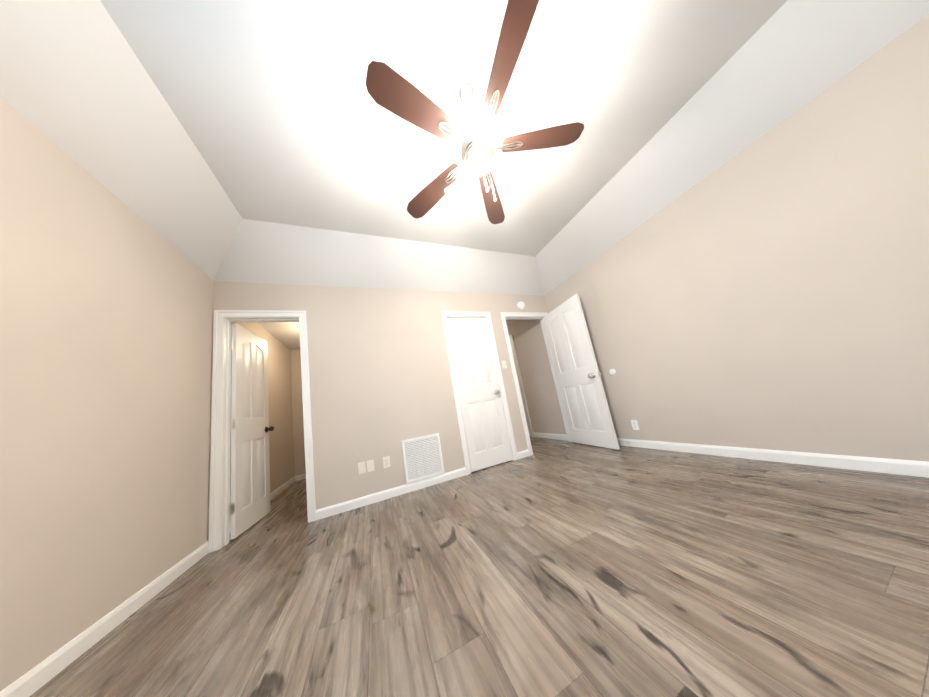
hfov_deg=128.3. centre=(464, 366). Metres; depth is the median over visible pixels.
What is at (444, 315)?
trim
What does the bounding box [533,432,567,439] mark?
baseboard
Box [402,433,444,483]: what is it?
air vent
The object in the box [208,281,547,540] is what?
wall
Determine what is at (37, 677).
baseboard
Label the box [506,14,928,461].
wall
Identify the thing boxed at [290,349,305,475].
wall
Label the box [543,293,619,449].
entry door
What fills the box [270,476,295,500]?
baseboard
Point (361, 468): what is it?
electrical outlet plate
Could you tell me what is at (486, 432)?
closet door
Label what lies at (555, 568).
floor
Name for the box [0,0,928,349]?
ceiling
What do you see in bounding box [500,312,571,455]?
door frame
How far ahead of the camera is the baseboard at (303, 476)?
4.04 m
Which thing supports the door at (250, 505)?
in the wall at (381, 387)
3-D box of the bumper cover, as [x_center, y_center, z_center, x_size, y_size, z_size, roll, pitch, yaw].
[1.904,0.068,2.893,0.010,0.082,0.082,-5,-10,-23]
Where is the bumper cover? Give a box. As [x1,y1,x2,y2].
[609,369,615,374]
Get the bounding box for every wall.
[0,96,213,691]
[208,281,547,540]
[230,322,293,502]
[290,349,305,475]
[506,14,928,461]
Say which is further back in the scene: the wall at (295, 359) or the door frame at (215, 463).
the wall at (295, 359)
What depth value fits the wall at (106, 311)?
1.15 m
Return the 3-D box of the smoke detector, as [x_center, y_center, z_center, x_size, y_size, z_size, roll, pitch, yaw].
[0.921,-0.990,3.621,0.132,0.132,0.040,-5,-10,-23]
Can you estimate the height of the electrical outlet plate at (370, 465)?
0.115 m
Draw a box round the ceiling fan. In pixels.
[365,0,583,223]
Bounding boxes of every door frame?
[208,310,315,552]
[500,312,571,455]
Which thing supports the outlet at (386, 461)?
attached to the wall at (381, 387)
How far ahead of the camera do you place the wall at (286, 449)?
3.62 m
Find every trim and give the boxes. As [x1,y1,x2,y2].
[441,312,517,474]
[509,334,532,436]
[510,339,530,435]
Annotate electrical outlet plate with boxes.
[358,461,365,473]
[366,460,374,471]
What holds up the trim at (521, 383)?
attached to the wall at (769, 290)
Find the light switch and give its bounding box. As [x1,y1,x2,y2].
[501,360,506,367]
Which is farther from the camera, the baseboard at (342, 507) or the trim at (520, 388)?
the trim at (520, 388)
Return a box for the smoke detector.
[518,301,524,308]
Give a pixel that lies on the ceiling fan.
(390, 89)
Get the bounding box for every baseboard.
[0,541,208,696]
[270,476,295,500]
[296,474,305,480]
[316,467,466,519]
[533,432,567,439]
[617,438,928,477]
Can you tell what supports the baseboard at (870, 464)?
attached to the wall at (769, 290)
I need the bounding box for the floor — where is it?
[30,436,928,696]
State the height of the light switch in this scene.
0.116 m
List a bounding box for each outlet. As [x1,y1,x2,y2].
[383,456,390,467]
[631,420,639,429]
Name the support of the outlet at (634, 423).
attached to the wall at (769, 290)
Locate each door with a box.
[229,323,273,539]
[447,318,512,471]
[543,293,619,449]

